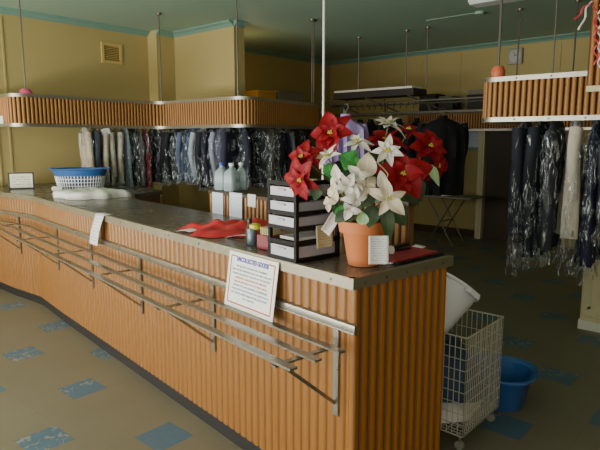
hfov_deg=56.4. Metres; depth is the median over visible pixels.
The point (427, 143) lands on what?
flower
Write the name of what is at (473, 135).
notice
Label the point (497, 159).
door
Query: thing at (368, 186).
flower
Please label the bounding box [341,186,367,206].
flower
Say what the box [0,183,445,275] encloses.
countertop
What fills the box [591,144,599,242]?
jacket
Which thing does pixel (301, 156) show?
flower
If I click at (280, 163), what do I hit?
jacket
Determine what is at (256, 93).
carton
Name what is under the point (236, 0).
rod
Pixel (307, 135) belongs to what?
jacket
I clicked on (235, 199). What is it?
paper sheet
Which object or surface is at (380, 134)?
flower
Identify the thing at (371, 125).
jacket
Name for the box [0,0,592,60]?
ceiling
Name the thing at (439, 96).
carton
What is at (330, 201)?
flower
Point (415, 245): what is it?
paper scrap
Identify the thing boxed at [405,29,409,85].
rod
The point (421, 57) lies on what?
trim
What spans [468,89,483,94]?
carton
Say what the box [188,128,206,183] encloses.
shirt
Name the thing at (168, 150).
jacket
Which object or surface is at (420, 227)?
baseboard
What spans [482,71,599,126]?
pelmet
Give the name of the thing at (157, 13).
rod
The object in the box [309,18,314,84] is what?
rod
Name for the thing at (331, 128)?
flower
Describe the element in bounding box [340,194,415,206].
shelf
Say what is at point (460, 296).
basket
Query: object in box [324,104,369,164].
shirt
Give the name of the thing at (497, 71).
rod
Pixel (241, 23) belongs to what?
trim
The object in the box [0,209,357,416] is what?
metal rack
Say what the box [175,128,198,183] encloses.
shirt
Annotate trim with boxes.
[0,6,149,36]
[0,17,13,172]
[0,150,2,185]
[156,29,173,37]
[173,20,233,37]
[234,20,247,27]
[244,47,330,64]
[330,31,589,64]
[376,62,378,186]
[416,57,422,223]
[452,53,461,227]
[558,42,561,72]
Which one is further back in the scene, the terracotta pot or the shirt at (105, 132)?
the shirt at (105, 132)
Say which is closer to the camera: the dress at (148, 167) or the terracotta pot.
the terracotta pot
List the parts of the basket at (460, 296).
handle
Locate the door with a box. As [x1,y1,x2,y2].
[474,131,521,242]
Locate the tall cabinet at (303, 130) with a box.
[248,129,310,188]
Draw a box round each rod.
[18,0,32,93]
[156,12,161,100]
[236,0,238,95]
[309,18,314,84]
[313,19,316,102]
[357,37,360,88]
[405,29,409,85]
[425,26,430,86]
[491,0,504,76]
[516,8,523,75]
[552,0,557,72]
[572,0,580,71]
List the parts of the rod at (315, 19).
rod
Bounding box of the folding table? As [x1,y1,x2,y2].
[424,194,484,246]
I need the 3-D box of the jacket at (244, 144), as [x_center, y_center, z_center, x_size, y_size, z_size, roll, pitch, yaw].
[-0.664,-0.852,6.543,0.150,0.846,0.518,-3,9,-20]
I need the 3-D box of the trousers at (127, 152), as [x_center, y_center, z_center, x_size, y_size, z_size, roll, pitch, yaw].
[-2.179,-0.885,6.958,0.159,0.906,0.510,-5,10,-31]
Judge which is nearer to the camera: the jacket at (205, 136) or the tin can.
the tin can
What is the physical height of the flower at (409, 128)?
0.068 m
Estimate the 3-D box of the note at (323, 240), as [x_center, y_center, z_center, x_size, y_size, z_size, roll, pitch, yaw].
[0.108,0.051,2.490,0.106,0.105,0.007,-7,11,-40]
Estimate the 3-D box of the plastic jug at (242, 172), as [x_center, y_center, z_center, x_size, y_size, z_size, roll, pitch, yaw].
[-0.433,-0.361,4.139,0.086,0.200,0.119,-1,9,-4]
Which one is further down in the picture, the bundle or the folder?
the folder
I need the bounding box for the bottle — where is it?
[245,218,251,242]
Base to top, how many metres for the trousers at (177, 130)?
0.846 m
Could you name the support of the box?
on the counter at (391, 372)
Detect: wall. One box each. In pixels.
[0,13,329,188]
[329,37,590,248]
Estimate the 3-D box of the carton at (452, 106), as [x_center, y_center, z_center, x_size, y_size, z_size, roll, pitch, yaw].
[2.412,-1.924,9.029,0.272,0.160,0.312,8,11,41]
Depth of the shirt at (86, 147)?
6.46 m
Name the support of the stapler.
on the folder
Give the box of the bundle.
[53,187,130,199]
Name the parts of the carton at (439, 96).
lid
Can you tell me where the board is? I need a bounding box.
[586,0,599,91]
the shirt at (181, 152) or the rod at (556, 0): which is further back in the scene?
the shirt at (181, 152)
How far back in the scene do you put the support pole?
3.04 m
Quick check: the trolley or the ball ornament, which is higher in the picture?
the ball ornament
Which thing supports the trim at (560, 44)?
attached to the wall at (477, 65)
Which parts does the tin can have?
lid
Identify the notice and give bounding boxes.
[8,172,34,188]
[468,131,478,146]
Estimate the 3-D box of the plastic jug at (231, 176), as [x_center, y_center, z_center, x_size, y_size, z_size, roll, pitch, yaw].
[-0.486,-0.344,4.023,0.092,0.200,0.119,4,9,24]
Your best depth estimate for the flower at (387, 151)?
2.12 m
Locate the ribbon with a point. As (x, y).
(588, 4)
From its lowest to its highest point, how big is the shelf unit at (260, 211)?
1.235 m
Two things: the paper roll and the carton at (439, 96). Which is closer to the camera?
the paper roll
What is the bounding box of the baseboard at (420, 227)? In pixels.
[414,223,474,236]
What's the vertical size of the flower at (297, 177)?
0.180 m
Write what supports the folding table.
on the floor
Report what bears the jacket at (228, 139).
hanging from the rail
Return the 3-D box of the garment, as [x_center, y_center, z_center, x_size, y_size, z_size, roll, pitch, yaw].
[-0.355,-0.002,3.282,0.713,0.072,0.478,-3,9,-21]
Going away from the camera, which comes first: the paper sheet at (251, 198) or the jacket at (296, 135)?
the paper sheet at (251, 198)
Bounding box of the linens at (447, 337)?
[441,332,480,402]
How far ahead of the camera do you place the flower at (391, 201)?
2.05 m
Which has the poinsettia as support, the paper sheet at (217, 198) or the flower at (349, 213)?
the flower at (349, 213)
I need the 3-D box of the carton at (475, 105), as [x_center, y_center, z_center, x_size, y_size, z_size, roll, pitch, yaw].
[2.846,-1.896,8.645,0.432,0.220,0.312,8,11,41]
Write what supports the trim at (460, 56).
attached to the wall at (477, 65)
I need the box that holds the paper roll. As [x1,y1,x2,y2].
[51,186,63,191]
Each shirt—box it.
[78,128,94,166]
[97,128,111,184]
[105,128,118,184]
[112,128,125,184]
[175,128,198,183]
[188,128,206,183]
[208,128,228,185]
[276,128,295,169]
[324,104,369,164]
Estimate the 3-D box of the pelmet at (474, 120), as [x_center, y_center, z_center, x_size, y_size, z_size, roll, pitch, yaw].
[3.153,-1.581,8.415,3.416,0.330,0.528,8,11,41]
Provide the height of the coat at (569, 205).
1.286 m
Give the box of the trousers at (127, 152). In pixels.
[119,128,133,186]
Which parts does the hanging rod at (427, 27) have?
rod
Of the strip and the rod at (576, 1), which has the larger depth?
the strip
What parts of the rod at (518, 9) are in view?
rod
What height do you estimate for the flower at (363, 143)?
0.094 m
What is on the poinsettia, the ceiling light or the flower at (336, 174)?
the flower at (336, 174)
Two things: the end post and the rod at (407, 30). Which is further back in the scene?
the rod at (407, 30)
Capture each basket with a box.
[47,167,111,188]
[444,272,479,334]
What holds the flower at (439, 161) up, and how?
on the poinsettia
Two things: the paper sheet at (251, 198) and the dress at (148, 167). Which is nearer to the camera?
the paper sheet at (251, 198)
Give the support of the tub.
on the floor
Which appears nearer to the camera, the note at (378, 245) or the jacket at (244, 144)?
the note at (378, 245)
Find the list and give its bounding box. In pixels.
[89,212,112,245]
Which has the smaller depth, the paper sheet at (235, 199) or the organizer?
the organizer
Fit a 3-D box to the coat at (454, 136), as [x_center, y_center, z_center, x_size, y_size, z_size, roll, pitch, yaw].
[1.852,-0.955,7.300,0.710,1.130,0.400,0,9,-3]
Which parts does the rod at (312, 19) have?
rod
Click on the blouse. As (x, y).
(188, 177)
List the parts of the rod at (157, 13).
rod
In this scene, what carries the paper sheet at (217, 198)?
attached to the shelf unit at (260, 211)
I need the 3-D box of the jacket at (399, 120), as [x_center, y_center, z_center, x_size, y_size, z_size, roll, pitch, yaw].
[1.460,-1.194,8.376,0.550,0.980,0.186,-6,10,-34]
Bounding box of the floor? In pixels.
[0,230,599,449]
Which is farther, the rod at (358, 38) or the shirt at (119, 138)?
the rod at (358, 38)
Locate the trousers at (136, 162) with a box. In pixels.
[127,128,141,187]
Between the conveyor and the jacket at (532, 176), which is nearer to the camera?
the jacket at (532, 176)
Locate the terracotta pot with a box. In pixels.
[338,217,383,266]
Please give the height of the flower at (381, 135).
0.107 m
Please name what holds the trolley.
on the floor
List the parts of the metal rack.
bracket arm, bracket arm, shelf rail, shelf rail, shelf rail, bracket arm, bracket arm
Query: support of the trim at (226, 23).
attached to the pillar
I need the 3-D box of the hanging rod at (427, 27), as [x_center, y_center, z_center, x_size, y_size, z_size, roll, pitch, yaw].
[1.717,-2.267,7.572,0.070,0.790,0.070,8,11,41]
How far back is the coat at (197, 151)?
6.68 m
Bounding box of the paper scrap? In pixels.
[412,244,425,247]
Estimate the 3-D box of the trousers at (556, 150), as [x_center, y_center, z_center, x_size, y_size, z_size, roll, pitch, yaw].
[1.954,-0.317,4.316,0.183,1.236,0.561,6,11,36]
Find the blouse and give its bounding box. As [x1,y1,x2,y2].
[182,128,200,185]
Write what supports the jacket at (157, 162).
hanging from the rail
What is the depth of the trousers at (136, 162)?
6.92 m
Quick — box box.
[257,226,283,250]
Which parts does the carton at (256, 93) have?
lid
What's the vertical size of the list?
0.224 m
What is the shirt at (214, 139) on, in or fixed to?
hanging from the rail
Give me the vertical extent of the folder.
0.019 m
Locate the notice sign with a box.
[224,250,278,321]
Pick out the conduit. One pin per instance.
(476, 12)
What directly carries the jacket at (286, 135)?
hanging from the rail
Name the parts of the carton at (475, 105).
lid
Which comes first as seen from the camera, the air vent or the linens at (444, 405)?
the linens at (444, 405)
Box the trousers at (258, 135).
[239,127,272,186]
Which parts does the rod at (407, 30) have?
rod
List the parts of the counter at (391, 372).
panel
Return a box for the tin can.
[247,223,260,245]
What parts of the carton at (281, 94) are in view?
lid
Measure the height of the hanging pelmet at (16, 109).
0.330 m
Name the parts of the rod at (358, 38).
rod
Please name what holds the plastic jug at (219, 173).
on the shelf unit at (260, 211)
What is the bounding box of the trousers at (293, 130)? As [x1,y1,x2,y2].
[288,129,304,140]
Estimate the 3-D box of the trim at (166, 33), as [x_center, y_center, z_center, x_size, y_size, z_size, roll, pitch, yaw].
[-1.857,-2.669,7.806,0.080,0.065,0.300,8,11,41]
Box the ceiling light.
[468,0,522,7]
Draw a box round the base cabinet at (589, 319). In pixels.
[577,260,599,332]
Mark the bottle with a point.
(249, 220)
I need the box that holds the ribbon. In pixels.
[574,0,599,67]
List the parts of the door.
frame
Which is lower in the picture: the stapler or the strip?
the stapler
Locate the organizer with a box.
[267,179,340,262]
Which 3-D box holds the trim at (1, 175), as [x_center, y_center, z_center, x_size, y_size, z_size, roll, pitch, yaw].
[-3.518,-0.893,6.551,0.014,2.980,0.020,8,11,41]
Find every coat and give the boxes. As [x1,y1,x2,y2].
[194,128,213,191]
[415,108,468,195]
[556,120,586,276]
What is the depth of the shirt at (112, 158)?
6.63 m
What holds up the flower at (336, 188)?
on the poinsettia
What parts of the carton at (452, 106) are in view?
lid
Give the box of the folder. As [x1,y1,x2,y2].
[389,246,443,264]
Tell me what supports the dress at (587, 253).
hanging from the rail
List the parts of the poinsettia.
stem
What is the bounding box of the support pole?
[322,0,324,179]
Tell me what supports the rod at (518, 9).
hanging from the ceiling
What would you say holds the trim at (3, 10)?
attached to the wall at (61, 59)
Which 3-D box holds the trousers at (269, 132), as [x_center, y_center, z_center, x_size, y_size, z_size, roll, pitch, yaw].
[-0.487,-0.917,6.701,0.522,0.766,0.159,1,9,8]
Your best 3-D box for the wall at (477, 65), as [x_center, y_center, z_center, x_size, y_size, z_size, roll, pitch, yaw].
[4.386,-1.147,7.893,10.100,3.100,0.120,8,11,41]
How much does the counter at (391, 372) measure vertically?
1.074 m
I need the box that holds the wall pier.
[147,30,179,206]
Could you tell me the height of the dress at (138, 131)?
0.906 m
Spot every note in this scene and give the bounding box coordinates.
[316,225,332,248]
[369,236,388,263]
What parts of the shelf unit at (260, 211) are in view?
shelf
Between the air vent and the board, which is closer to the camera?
the board
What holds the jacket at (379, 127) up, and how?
hanging from the conveyor
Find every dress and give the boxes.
[135,129,145,187]
[141,129,152,187]
[573,120,599,285]
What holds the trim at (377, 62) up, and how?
attached to the wall at (477, 65)
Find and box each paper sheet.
[212,192,222,214]
[229,192,241,217]
[248,194,255,207]
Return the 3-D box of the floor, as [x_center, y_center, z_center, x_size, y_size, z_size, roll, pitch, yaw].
[0.921,1.022,4.261,10.200,0.100,10.600,8,11,41]
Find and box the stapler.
[392,242,410,250]
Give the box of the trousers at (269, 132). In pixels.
[263,128,280,179]
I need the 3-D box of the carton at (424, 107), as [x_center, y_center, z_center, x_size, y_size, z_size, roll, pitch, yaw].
[2.172,-2.010,9.230,0.312,0.270,0.312,8,11,41]
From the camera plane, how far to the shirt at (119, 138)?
6.71 m
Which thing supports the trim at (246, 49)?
attached to the wall at (61, 59)
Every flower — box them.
[284,155,319,199]
[289,139,322,164]
[309,147,323,170]
[310,111,352,151]
[319,144,340,167]
[323,196,339,211]
[327,181,343,200]
[330,164,343,184]
[335,172,361,195]
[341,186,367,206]
[343,202,361,219]
[344,133,373,152]
[348,165,371,190]
[357,177,375,195]
[366,130,409,150]
[368,174,405,214]
[371,133,403,166]
[373,116,406,138]
[376,149,432,198]
[396,124,416,137]
[409,129,446,168]
[427,153,447,180]
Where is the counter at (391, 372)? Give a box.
[0,183,453,449]
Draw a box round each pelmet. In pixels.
[0,93,318,129]
[407,111,592,130]
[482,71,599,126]
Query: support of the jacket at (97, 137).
hanging from the rail
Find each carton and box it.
[245,90,276,98]
[272,90,303,101]
[419,94,444,110]
[438,100,461,109]
[439,96,459,99]
[467,94,482,108]
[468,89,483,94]
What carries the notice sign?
on the metal rack
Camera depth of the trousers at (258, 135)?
6.54 m
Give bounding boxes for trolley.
[440,309,503,449]
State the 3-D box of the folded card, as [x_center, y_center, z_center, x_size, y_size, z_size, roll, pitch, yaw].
[0.135,-0.008,2.417,0.091,0.115,0.017,0,9,0]
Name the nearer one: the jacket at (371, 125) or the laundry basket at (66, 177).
the laundry basket at (66, 177)
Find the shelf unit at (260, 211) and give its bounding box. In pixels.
[208,187,333,234]
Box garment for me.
[176,218,281,237]
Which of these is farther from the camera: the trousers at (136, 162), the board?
the trousers at (136, 162)
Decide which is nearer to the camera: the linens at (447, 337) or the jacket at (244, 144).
the linens at (447, 337)
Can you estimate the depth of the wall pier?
7.92 m
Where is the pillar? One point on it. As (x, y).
(205, 62)
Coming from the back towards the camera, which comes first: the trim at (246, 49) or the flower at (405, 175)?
the trim at (246, 49)
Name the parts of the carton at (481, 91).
lid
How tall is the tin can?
0.112 m
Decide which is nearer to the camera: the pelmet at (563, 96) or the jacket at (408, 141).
the pelmet at (563, 96)
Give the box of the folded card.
[321,211,336,235]
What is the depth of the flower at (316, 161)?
2.34 m
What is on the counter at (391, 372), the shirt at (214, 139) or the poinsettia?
the poinsettia
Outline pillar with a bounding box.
[174,26,244,211]
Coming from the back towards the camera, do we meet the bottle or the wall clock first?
the wall clock
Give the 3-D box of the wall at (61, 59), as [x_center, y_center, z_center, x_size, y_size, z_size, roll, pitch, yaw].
[-2.884,-1.065,7.348,0.120,3.100,10.600,8,11,41]
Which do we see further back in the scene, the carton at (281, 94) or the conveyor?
the carton at (281, 94)
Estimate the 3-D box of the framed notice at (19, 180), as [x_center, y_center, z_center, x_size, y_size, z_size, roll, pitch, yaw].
[-3.051,-0.488,6.141,0.254,0.180,0.099,-3,9,-20]
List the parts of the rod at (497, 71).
rod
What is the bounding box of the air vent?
[101,42,122,64]
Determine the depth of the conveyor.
7.91 m
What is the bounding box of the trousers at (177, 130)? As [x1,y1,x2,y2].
[170,128,194,183]
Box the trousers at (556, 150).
[536,121,566,264]
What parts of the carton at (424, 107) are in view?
lid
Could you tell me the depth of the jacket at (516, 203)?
4.30 m
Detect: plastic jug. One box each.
[214,163,226,189]
[223,163,239,191]
[237,162,247,189]
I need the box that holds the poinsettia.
[284,111,447,266]
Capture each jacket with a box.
[90,128,102,166]
[147,129,165,185]
[160,129,179,182]
[163,129,193,183]
[201,128,218,185]
[220,127,238,169]
[237,127,251,186]
[254,128,291,184]
[267,129,285,180]
[281,128,300,148]
[299,130,310,178]
[367,116,376,150]
[376,117,384,147]
[384,115,405,152]
[404,118,420,157]
[505,121,533,273]
[520,121,549,269]
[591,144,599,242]
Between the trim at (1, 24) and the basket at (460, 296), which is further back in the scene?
the trim at (1, 24)
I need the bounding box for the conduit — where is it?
[426,11,484,20]
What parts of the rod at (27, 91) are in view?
rod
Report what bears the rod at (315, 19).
hanging from the ceiling
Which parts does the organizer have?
corner post, corner post, shelf frame, shelf frame, drawer, drawer, drawer, shelf frame, drawer, shelf frame, shelf frame, shelf frame, corner post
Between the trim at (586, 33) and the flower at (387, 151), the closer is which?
the flower at (387, 151)
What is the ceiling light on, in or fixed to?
attached to the ceiling
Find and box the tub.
[469,352,539,411]
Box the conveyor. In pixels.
[327,86,482,116]
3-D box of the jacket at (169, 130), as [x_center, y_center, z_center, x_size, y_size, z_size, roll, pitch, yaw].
[-1.657,-0.959,7.315,0.156,0.866,0.518,3,9,21]
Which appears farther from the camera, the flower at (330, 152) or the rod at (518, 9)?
the rod at (518, 9)
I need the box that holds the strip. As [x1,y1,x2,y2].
[468,147,477,150]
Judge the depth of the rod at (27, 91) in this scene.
5.67 m
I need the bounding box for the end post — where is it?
[334,194,415,245]
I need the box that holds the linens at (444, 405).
[442,401,479,422]
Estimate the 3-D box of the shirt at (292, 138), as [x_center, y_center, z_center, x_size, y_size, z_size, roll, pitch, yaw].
[-0.292,-0.937,7.032,0.523,0.826,0.159,2,9,14]
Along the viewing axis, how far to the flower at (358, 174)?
2.06 m
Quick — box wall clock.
[508,48,522,64]
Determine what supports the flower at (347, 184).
on the poinsettia
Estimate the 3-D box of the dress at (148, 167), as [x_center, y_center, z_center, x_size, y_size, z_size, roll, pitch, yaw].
[-1.982,-0.899,7.183,0.160,0.946,0.438,-5,10,-29]

